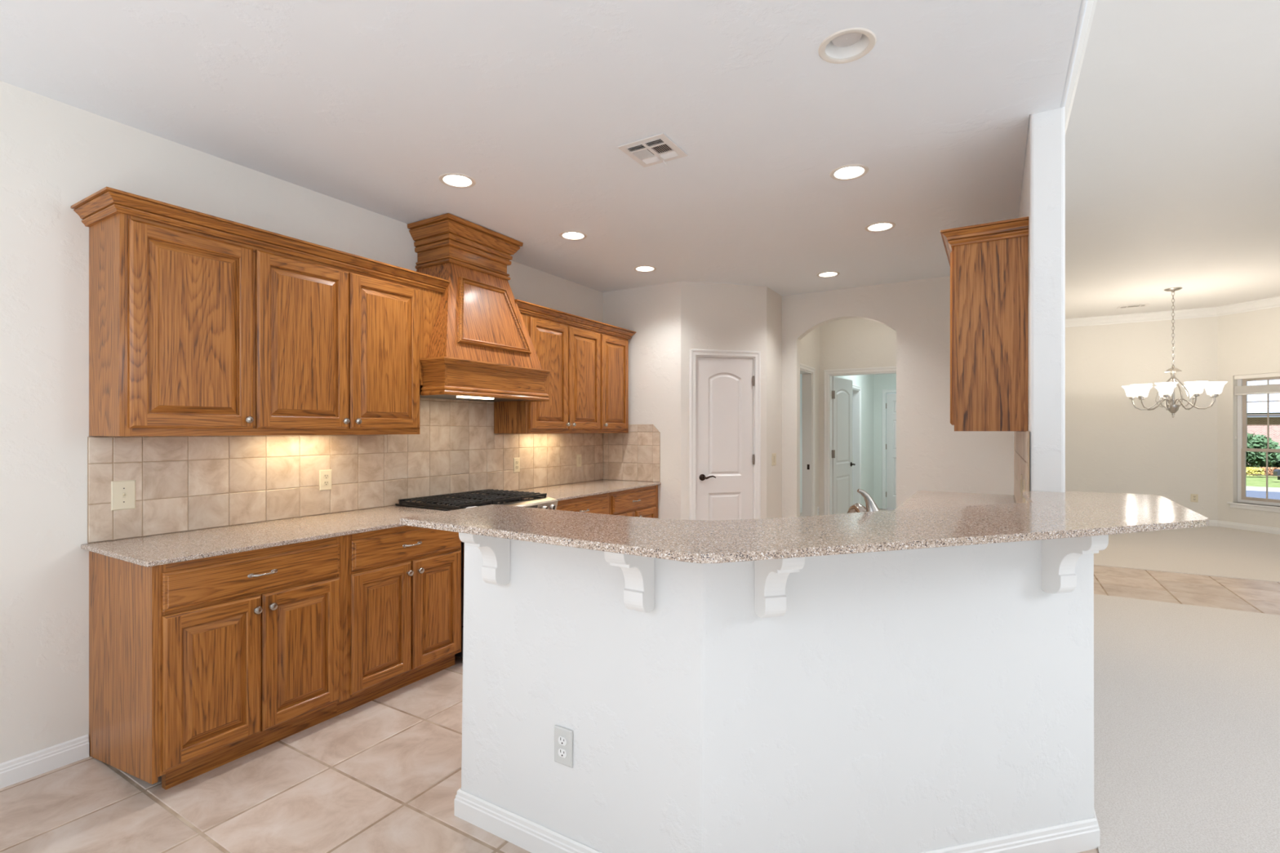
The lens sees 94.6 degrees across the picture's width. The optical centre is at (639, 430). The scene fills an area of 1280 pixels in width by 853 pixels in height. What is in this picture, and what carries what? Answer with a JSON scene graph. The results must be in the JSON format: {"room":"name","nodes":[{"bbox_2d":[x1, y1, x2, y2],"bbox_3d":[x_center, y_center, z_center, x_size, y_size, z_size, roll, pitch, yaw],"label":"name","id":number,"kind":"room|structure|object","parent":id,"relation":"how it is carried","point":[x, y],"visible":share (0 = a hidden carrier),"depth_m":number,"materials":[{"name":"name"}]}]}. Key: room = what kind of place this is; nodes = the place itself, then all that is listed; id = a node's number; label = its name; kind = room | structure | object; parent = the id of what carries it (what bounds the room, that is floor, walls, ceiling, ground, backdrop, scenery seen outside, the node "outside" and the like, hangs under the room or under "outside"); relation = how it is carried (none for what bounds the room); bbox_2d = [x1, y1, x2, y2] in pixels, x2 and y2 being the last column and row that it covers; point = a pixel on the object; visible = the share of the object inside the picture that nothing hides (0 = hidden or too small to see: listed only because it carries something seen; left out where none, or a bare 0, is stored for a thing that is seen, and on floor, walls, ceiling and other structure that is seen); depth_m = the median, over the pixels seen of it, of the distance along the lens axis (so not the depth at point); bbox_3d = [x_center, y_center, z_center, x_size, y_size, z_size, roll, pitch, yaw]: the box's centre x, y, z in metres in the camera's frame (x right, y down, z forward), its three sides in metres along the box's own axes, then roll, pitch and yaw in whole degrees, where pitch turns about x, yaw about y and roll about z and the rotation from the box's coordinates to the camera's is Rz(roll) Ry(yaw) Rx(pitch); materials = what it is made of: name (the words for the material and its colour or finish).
{"room":"kitchen","nodes":[
{"label":"kitchen","id":0,"kind":"room"},
{"bbox_2d":[0,80,603,763],"bbox_3d":[-2.446,0.013,2.471,0.120,2.743,8.110,0,0,31],"label":"wall","id":1,"kind":"structure","parent":0,"point":[55,155],"depth_m":2.44,"materials":[{"name":"white paint"}]},
{"bbox_2d":[0,734,88,788],"bbox_3d":[-3.412,1.339,0.736,0.014,0.092,4.142,0,0,31],"label":"baseboard","id":2,"kind":"structure","parent":1,"relation":"attached to","point":[22,768],"depth_m":2.39,"materials":[{"name":"white paint"}]},
{"bbox_2d":[71,186,450,436],"bbox_3d":[-1.783,-0.458,3.085,0.383,0.961,1.673,0,0,31],"label":"upper cabinet","id":3,"kind":"object","parent":1,"relation":"attached to","point":[201,324],"visible":1,"depth_m":2.71,"materials":[{"name":"brown wood"}]},
{"bbox_2d":[87,389,603,543],"bbox_3d":[-1.355,0.102,4.155,0.009,0.754,3.842,0,0,31],"label":"backsplash","id":4,"kind":"structure","parent":1,"relation":"attached to","point":[184,483],"depth_m":3.32,"materials":[{"name":"tile"}]},
{"bbox_2d":[111,480,135,511],"bbox_3d":[-2.275,0.285,2.604,0.018,0.128,0.085,0,0,31],"label":"light switch","id":5,"kind":"object","parent":4,"relation":"attached to","point":[122,492],"visible":1,"depth_m":2.60,"materials":[{"name":"beige plastic"}]},
{"bbox_2d":[319,469,331,490],"bbox_3d":[-1.805,0.284,3.393,0.009,0.117,0.072,0,0,31],"label":"outlet","id":6,"kind":"object","parent":4,"relation":"attached to","point":[325,476],"visible":1,"depth_m":3.39,"materials":[{"name":"beige plastic"}]},
{"bbox_2d":[323,474,328,479],"bbox_3d":[-1.803,0.265,3.392,0.003,0.025,0.033,0,0,31],"label":"socket","id":7,"kind":"object","parent":6,"relation":"attached to","point":[325,476],"depth_m":3.39,"materials":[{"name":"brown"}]},
{"bbox_2d":[323,480,328,485],"bbox_3d":[-1.803,0.303,3.392,0.003,0.025,0.033,0,0,31],"label":"socket","id":8,"kind":"object","parent":6,"relation":"attached to","point":[325,482],"depth_m":3.39,"materials":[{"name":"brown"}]},
{"bbox_2d":[513,457,519,472],"bbox_3d":[-0.990,0.277,4.748,0.009,0.117,0.072,0,0,31],"label":"outlet","id":9,"kind":"object","parent":4,"relation":"attached to","point":[516,460],"visible":1,"depth_m":4.74,"materials":[{"name":"beige plastic"}]},
{"bbox_2d":[576,453,581,466],"bbox_3d":[-0.561,0.278,5.460,0.008,0.117,0.072,0,0,31],"label":"light switch","id":10,"kind":"object","parent":4,"relation":"attached to","point":[578,456],"visible":1,"depth_m":5.45,"materials":[{"name":"beige plastic"}]},
{"bbox_2d":[407,213,550,401],"bbox_3d":[-1.129,-0.781,4.015,0.539,1.144,0.964,0,0,31],"label":"range hood","id":11,"kind":"object","parent":1,"relation":"attached to","point":[476,344],"visible":0.98,"depth_m":3.84,"materials":[{"name":"brown wood"}]},
{"bbox_2d":[493,299,635,433],"bbox_3d":[-0.619,-0.458,5.018,0.383,0.961,1.640,0,0,31],"label":"upper cabinet","id":12,"kind":"object","parent":1,"relation":"attached to","point":[586,359],"visible":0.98,"depth_m":4.83,"materials":[{"name":"brown wood"}]},
{"bbox_2d":[0,0,1081,296],"bbox_3d":[-0.687,-1.383,1.959,3.662,0.050,9.048,0,0,31],"label":"ceiling","id":13,"kind":"structure","parent":0,"point":[363,104],"depth_m":2.48,"materials":[{"name":"white paint"}]},
{"bbox_2d":[438,173,475,188],"bbox_3d":[-0.991,-1.391,3.208,0.194,0.075,0.194,0,0,31],"label":"recessed light","id":14,"kind":"object","parent":13,"relation":"in","point":[459,180],"visible":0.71,"depth_m":3.25,"materials":[{"name":"beige"}]},
{"bbox_2d":[559,231,586,240],"bbox_3d":[-0.465,-1.391,4.113,0.194,0.075,0.194,0,0,31],"label":"recessed light","id":15,"kind":"object","parent":13,"relation":"in","point":[568,235],"visible":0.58,"depth_m":4.17,"materials":[{"name":"white"}]},
{"bbox_2d":[633,265,656,271],"bbox_3d":[0.042,-1.391,4.955,0.194,0.075,0.194,0,0,31],"label":"recessed light","id":16,"kind":"object","parent":13,"relation":"in","point":[642,268],"visible":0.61,"depth_m":5.01,"materials":[{"name":"white"}]},
{"bbox_2d":[617,133,687,167],"bbox_3d":[0.063,-1.344,2.862,0.250,0.029,0.251,0,0,31],"label":"ceiling vent","id":17,"kind":"object","parent":13,"relation":"in","point":[658,148],"visible":1,"depth_m":2.85,"materials":[{"name":"white"}]},
{"bbox_2d":[816,271,839,277],"bbox_3d":[1.635,-1.391,5.133,0.194,0.075,0.194,0,0,31],"label":"recessed light","id":18,"kind":"object","parent":13,"relation":"in","point":[830,273],"visible":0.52,"depth_m":5.18,"materials":[{"name":"white"}]},
{"bbox_2d":[817,27,876,63],"bbox_3d":[0.731,-1.391,2.087,0.194,0.075,0.194,0,0,31],"label":"recessed light","id":19,"kind":"object","parent":13,"relation":"in","point":[851,44],"visible":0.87,"depth_m":2.11,"materials":[{"name":"beige metal"}]},
{"bbox_2d":[830,164,868,180],"bbox_3d":[1.100,-1.391,3.107,0.194,0.075,0.194,0,0,31],"label":"recessed light","id":20,"kind":"object","parent":13,"relation":"in","point":[851,171],"visible":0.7,"depth_m":3.15,"materials":[{"name":"white"}]},
{"bbox_2d":[864,222,895,231],"bbox_3d":[1.600,-1.391,3.937,0.194,0.075,0.194,0,0,31],"label":"recessed light","id":21,"kind":"object","parent":13,"relation":"in","point":[879,226],"visible":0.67,"depth_m":3.98,"materials":[{"name":"white"}]},
{"bbox_2d":[0,508,1279,852],"bbox_3d":[3.559,1.432,2.935,9.930,0.106,15.100,0,0,31],"label":"floor","id":22,"kind":"structure","parent":0,"point":[383,774],"depth_m":2.44,"materials":[{"name":"tile"}]},
{"bbox_2d":[88,535,343,789],"bbox_3d":[-1.865,0.943,2.665,0.674,0.885,0.752,0,0,31],"label":"base cabinet","id":23,"kind":"object","parent":22,"relation":"on","point":[197,667],"visible":0.96,"depth_m":2.41,"materials":[{"name":"brown wood"}]},
{"bbox_2d":[80,505,444,567],"bbox_3d":[-1.692,0.490,2.972,0.655,0.020,1.510,0,0,31],"label":"countertop","id":24,"kind":"structure","parent":23,"relation":"on","point":[148,551],"depth_m":2.67,"materials":[{"name":"stone"}]},
{"bbox_2d":[337,525,461,715],"bbox_3d":[-1.483,0.943,3.300,0.674,0.885,0.731,0,0,31],"label":"base cabinet","id":25,"kind":"object","parent":22,"relation":"on","point":[402,584],"visible":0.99,"depth_m":3.09,"materials":[{"name":"brown wood"}]},
{"bbox_2d":[395,488,558,663],"bbox_3d":[-1.054,0.911,3.941,0.724,0.948,0.802,0,0,31],"label":"range","id":26,"kind":"object","parent":22,"relation":"on","point":[459,500],"visible":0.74,"depth_m":3.82,"materials":[{"name":"black metal"}]},
{"bbox_2d":[462,542,464,626],"bbox_3d":[-0.820,0.862,3.800,0.051,0.577,0.794,0,0,31],"label":"oven","id":27,"kind":"object","parent":26,"relation":"in","point":[463,543],"depth_m":3.47,"materials":[{"name":"black ceramic"}]},
{"bbox_2d":[395,493,543,511],"bbox_3d":[-1.108,0.473,3.974,0.598,0.012,0.798,0,0,31],"label":"cooktop","id":28,"kind":"object","parent":26,"relation":"in","point":[429,505],"depth_m":3.73,"materials":[{"name":"black metal"}]},
{"bbox_2d":[555,493,608,514],"bbox_3d":[-0.686,0.943,4.624,0.674,0.885,0.735,0,0,31],"label":"base cabinet","id":29,"kind":"object","parent":22,"relation":"on","point":[597,504],"visible":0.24,"depth_m":4.52,"materials":[{"name":"brown wood"}]},
{"bbox_2d":[513,479,661,501],"bbox_3d":[-0.485,0.490,4.977,0.655,0.020,1.552,0,0,31],"label":"countertop","id":30,"kind":"structure","parent":29,"relation":"on","point":[577,490],"depth_m":4.89,"materials":[{"name":"stone"}]},
{"bbox_2d":[608,484,657,518],"bbox_3d":[-0.286,0.943,5.287,0.674,0.885,0.813,0,0,31],"label":"base cabinet","id":31,"kind":"object","parent":22,"relation":"on","point":[637,502],"depth_m":5.12,"materials":[{"name":"brown wood"}]},
{"bbox_3d":[1.095,0.943,3.286,1.727,0.885,3.600,0,0,31],"label":"base cabinet","id":32,"kind":"object","parent":22,"relation":"on","visible":0},
{"bbox_2d":[893,490,1016,510],"bbox_3d":[1.096,0.490,3.291,1.763,0.020,3.630,0,0,31],"label":"countertop","id":33,"kind":"structure","parent":32,"relation":"on","point":[921,499],"depth_m":4.08,"materials":[{"name":"stone"}]},
{"bbox_2d":[846,488,879,513],"bbox_3d":[0.763,0.339,2.064,0.088,0.282,0.190,0,0,-30],"label":"faucet","id":34,"kind":"object","parent":33,"relation":"on","point":[871,506],"visible":0.34,"depth_m":2.01,"materials":[{"name":"grey metal"}]},
{"bbox_2d":[603,281,680,519],"bbox_3d":[0.034,0.013,5.641,0.860,2.743,0.120,0,0,31],"label":"wall","id":35,"kind":"structure","parent":0,"point":[653,312],"depth_m":5.48,"materials":[{"name":"white paint"}]},
{"bbox_2d":[603,424,660,482],"bbox_3d":[-0.088,0.210,5.637,0.635,0.537,0.009,0,0,31],"label":"backsplash","id":36,"kind":"structure","parent":35,"relation":"attached to","point":[634,455],"depth_m":5.62,"materials":[{"name":"tile"}]},
{"bbox_2d":[680,280,766,519],"bbox_3d":[0.769,0.013,5.525,0.848,2.743,0.115,0,0,-14],"label":"wall","id":37,"kind":"structure","parent":0,"point":[714,316],"depth_m":5.46,"materials":[{"name":"white paint"}]},
{"bbox_2d":[689,348,760,520],"bbox_3d":[0.783,0.320,5.502,0.700,2.130,0.167,0,0,-14],"label":"door","id":38,"kind":"structure","parent":37,"relation":"in","point":[725,385],"depth_m":5.48,"materials":[{"name":"white paint"}]},
{"bbox_2d":[461,506,1093,852],"bbox_3d":[0.619,0.832,2.041,2.475,1.106,0.661,0,0,-9],"label":"wall","id":39,"kind":"structure","parent":0,"point":[917,700],"depth_m":1.81,"materials":[{"name":"white paint"}]},
{"bbox_2d":[458,532,510,585],"bbox_3d":[-0.516,0.402,1.968,0.065,0.244,0.170,0,0,31],"label":"corbel","id":40,"kind":"object","parent":39,"relation":"attached to","point":[495,551],"visible":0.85,"depth_m":1.98,"materials":[{"name":"white paint"}]},
{"bbox_2d":[554,724,573,768],"bbox_3d":[-0.246,1.010,1.887,0.072,0.116,0.009,0,0,31],"label":"outlet","id":41,"kind":"object","parent":39,"relation":"attached to","point":[563,737],"visible":1,"depth_m":1.88,"materials":[{"name":"white plastic"}]},
{"bbox_2d":[558,736,566,746],"bbox_3d":[-0.247,0.991,1.884,0.033,0.025,0.003,0,0,31],"label":"socket","id":42,"kind":"object","parent":41,"relation":"attached to","point":[562,740],"depth_m":1.88,"materials":[{"name":"white plastic"}]},
{"bbox_2d":[558,748,566,758],"bbox_3d":[-0.247,1.030,1.884,0.033,0.025,0.003,0,0,31],"label":"socket","id":43,"kind":"object","parent":41,"relation":"attached to","point":[562,752],"depth_m":1.88,"materials":[{"name":"white plastic"}]},
{"bbox_2d":[604,551,654,612],"bbox_3d":[-0.028,0.402,1.674,0.065,0.244,0.170,0,0,31],"label":"corbel","id":44,"kind":"object","parent":39,"relation":"attached to","point":[638,571],"visible":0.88,"depth_m":1.68,"materials":[{"name":"white paint"}]},
{"bbox_2d":[453,787,1100,852],"bbox_3d":[0.610,1.339,1.998,2.512,0.092,0.648,0,0,-6],"label":"baseboard","id":45,"kind":"structure","parent":39,"relation":"attached to","point":[1084,835],"depth_m":1.94,"materials":[{"name":"white paint"}]},
{"bbox_2d":[754,556,804,617],"bbox_3d":[0.379,0.402,1.612,0.065,0.244,0.170,0,0,-14],"label":"corbel","id":46,"kind":"object","parent":39,"relation":"attached to","point":[771,575],"visible":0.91,"depth_m":1.63,"materials":[{"name":"white paint"}]},
{"bbox_2d":[400,490,1208,563],"bbox_3d":[0.729,0.269,1.849,2.860,0.020,0.958,0,0,-12],"label":"bar","id":47,"kind":"object","parent":39,"relation":"on","point":[1047,515],"visible":0.99,"depth_m":1.59,"materials":[{"name":"stone"}]},
{"bbox_2d":[1041,534,1108,593],"bbox_3d":[1.363,0.402,1.857,0.065,0.244,0.170,0,0,-14],"label":"corbel","id":48,"kind":"object","parent":39,"relation":"attached to","point":[1060,557],"visible":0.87,"depth_m":1.87,"materials":[{"name":"white paint"}]},
{"bbox_2d":[800,373,802,513],"bbox_3d":[2.458,0.013,9.609,0.100,2.743,1.200,0,0,31],"label":"wall","id":49,"kind":"structure","parent":0,"point":[801,375],"depth_m":9.93,"materials":[{"name":"white paint"}]},
{"bbox_2d":[766,286,873,518],"bbox_3d":[2.643,0.013,8.068,0.135,2.743,5.770,0,0,31],"label":"wall","id":50,"kind":"structure","parent":0,"point":[774,300],"depth_m":5.94,"materials":[{"name":"white paint"}]},
{"bbox_2d":[771,453,776,465],"bbox_3d":[1.306,0.280,5.747,0.008,0.117,0.115,0,0,31],"label":"light switch","id":51,"kind":"object","parent":50,"relation":"attached to","point":[773,455],"visible":1,"depth_m":5.74,"materials":[{"name":"beige plastic"}]},
{"bbox_2d":[800,363,814,515],"bbox_3d":[1.751,0.326,6.550,0.134,2.118,0.946,0,0,31],"label":"door","id":52,"kind":"structure","parent":50,"relation":"attached to","point":[808,372],"depth_m":6.89,"materials":[{"name":"white paint"}]},
{"bbox_2d":[817,506,819,515],"bbox_3d":[2.144,0.971,7.101,0.009,0.117,0.072,0,0,31],"label":"outlet","id":53,"kind":"object","parent":50,"relation":"attached to","point":[818,507],"visible":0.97,"depth_m":7.09,"materials":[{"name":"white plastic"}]},
{"bbox_2d":[852,383,861,504],"bbox_3d":[3.251,0.341,9.085,0.119,2.088,0.936,0,0,31],"label":"trim","id":54,"kind":"structure","parent":50,"relation":"attached to","point":[856,389],"depth_m":9.42,"materials":[{"name":"white paint"}]},
{"bbox_2d":[819,318,896,515],"bbox_3d":[3.054,0.013,6.715,2.196,2.743,0.115,0,0,31],"label":"wall","id":55,"kind":"structure","parent":0,"point":[847,343],"depth_m":6.99,"materials":[{"name":"white paint"}]},
{"bbox_2d":[823,366,896,515],"bbox_3d":[2.840,0.326,7.276,0.916,2.118,0.894,0,0,31],"label":"door","id":56,"kind":"structure","parent":55,"relation":"in","point":[837,392],"depth_m":7.28,"materials":[{"name":"white paint"}]},
{"bbox_2d":[873,373,896,508],"bbox_3d":[5.028,0.013,10.058,2.160,2.743,0.100,0,0,31],"label":"wall","id":57,"kind":"structure","parent":0,"point":[881,381],"depth_m":10.48,"materials":[{"name":"white paint"}]},
{"bbox_2d":[882,389,896,509],"bbox_3d":[4.694,0.331,10.220,0.936,2.108,0.072,0,0,31],"label":"door","id":58,"kind":"structure","parent":57,"relation":"in","point":[891,405],"depth_m":10.40,"materials":[{"name":"white paint"}]},
{"bbox_2d":[782,275,1013,517],"bbox_3d":[1.685,0.013,5.881,3.681,2.743,0.115,0,0,31],"label":"wall","id":59,"kind":"structure","parent":0,"point":[931,455],"depth_m":5.33,"materials":[{"name":"white paint"}]},
{"bbox_2d":[1013,106,1065,495],"bbox_3d":[2.484,-0.190,3.760,0.124,3.150,2.925,0,0,31],"label":"wall","id":60,"kind":"structure","parent":0,"point":[1042,197],"depth_m":2.51,"materials":[{"name":"white paint"}]},
{"bbox_2d":[940,216,1028,431],"bbox_3d":[2.007,-0.475,3.429,0.352,0.956,1.655,0,0,31],"label":"upper cabinet","id":61,"kind":"object","parent":60,"relation":"attached to","point":[988,262],"visible":0.99,"depth_m":2.75,"materials":[{"name":"brown wood"}]},
{"bbox_2d":[1013,431,1029,502],"bbox_3d":[2.229,0.240,3.468,0.009,0.477,2.158,0,0,31],"label":"backsplash","id":62,"kind":"structure","parent":60,"relation":"attached to","point":[1021,438],"depth_m":3.18,"materials":[{"name":"tile"}]},
{"bbox_2d":[1020,474,1022,497],"bbox_3d":[1.965,0.285,3.043,0.008,0.117,0.072,0,0,31],"label":"light switch","id":63,"kind":"object","parent":62,"relation":"attached to","point":[1021,492],"visible":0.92,"depth_m":3.01,"materials":[{"name":"beige plastic"}]},
{"bbox_2d":[1022,478,1025,502],"bbox_3d":[1.799,0.285,2.769,0.009,0.117,0.072,0,0,31],"label":"outlet","id":64,"kind":"object","parent":62,"relation":"attached to","point":[1024,479],"visible":0.8,"depth_m":2.74,"materials":[{"name":"beige plastic"}]},
{"bbox_2d":[1065,0,1097,133],"bbox_3d":[0.943,-1.705,0.979,0.103,0.120,9.050,0,0,31],"label":"trim","id":65,"kind":"structure","parent":60,"relation":"attached to","point":[1091,4],"depth_m":2.73,"materials":[{"name":"white paint"}]},
{"bbox_2d":[1060,0,1088,107],"bbox_3d":[0.173,-1.562,-0.180,0.020,0.407,6.270,0,0,31],"label":"wall header","id":66,"kind":"structure","parent":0,"point":[1083,2],"depth_m":2.10,"materials":[{"name":"white paint"}]},
{"bbox_2d":[1065,316,1217,519],"bbox_3d":[7.233,-0.190,9.232,2.610,3.150,0.120,0,0,31],"label":"wall","id":67,"kind":"structure","parent":0,"point":[1113,446],"depth_m":8.95,"materials":[{"name":"white paint"}]},
{"bbox_2d":[1191,493,1198,502],"bbox_3d":[8.104,0.987,8.633,0.080,0.117,0.009,0,0,31],"label":"outlet","id":68,"kind":"object","parent":67,"relation":"attached to","point":[1194,497],"visible":1,"depth_m":8.63,"materials":[{"name":"beige plastic"}]},
{"bbox_2d":[1208,520,1279,534],"bbox_3d":[7.766,1.339,8.545,0.795,0.092,3.908,0,0,-40],"label":"baseboard","id":69,"kind":"structure","parent":67,"relation":"attached to","point":[1270,530],"depth_m":8.18,"materials":[{"name":"white paint"}]},
{"bbox_2d":[1065,0,1279,319],"bbox_3d":[5.127,-1.805,1.991,6.269,0.080,15.100,0,0,31],"label":"ceiling","id":70,"kind":"structure","parent":0,"point":[1172,135],"depth_m":3.85,"materials":[{"name":"white paint"}]},
{"bbox_2d":[1117,303,1149,308],"bbox_3d":[6.981,-1.760,8.368,0.330,0.009,0.180,0,0,31],"label":"ceiling vent","id":71,"kind":"object","parent":70,"relation":"in","point":[1144,304],"visible":1,"depth_m":8.37,"materials":[{"name":"white"}]},
{"bbox_2d":[1121,287,1227,417],"bbox_3d":[6.638,-0.963,7.358,0.984,1.605,0.972,0,0,31],"label":"chandelier","id":72,"kind":"object","parent":70,"relation":"hanging from","point":[1193,389],"visible":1,"depth_m":7.29,"materials":[{"name":"white glass"}]},
{"bbox_2d":[1217,306,1279,528],"bbox_3d":[8.593,-0.190,7.699,0.140,3.150,1.800,0,0,-14],"label":"wall","id":73,"kind":"structure","parent":0,"point":[1249,342],"depth_m":8.33,"materials":[{"name":"white paint"}]},
{"bbox_2d":[1065,296,1279,327],"bbox_3d":[6.771,-1.705,7.129,3.706,0.120,3.960,0,0,31],"label":"trim","id":74,"kind":"structure","parent":73,"relation":"attached to","point":[1273,302],"depth_m":8.69,"materials":[{"name":"white paint"}]},
{"bbox_2d":[1226,376,1279,512],"bbox_3d":[8.514,0.159,7.914,0.160,1.859,0.987,0,0,-14],"label":"window","id":75,"kind":"structure","parent":73,"relation":"in","point":[1258,415],"depth_m":8.13,"materials":[{"name":"white"}]},
{"bbox_2d":[1234,372,1279,439],"bbox_3d":[8.499,-0.327,7.911,0.061,0.893,0.865,0,0,-14],"label":"window blind","id":76,"kind":"object","parent":75,"relation":"attached to","point":[1263,388],"visible":1,"depth_m":8.08,"materials":[{"name":"white plastic"}]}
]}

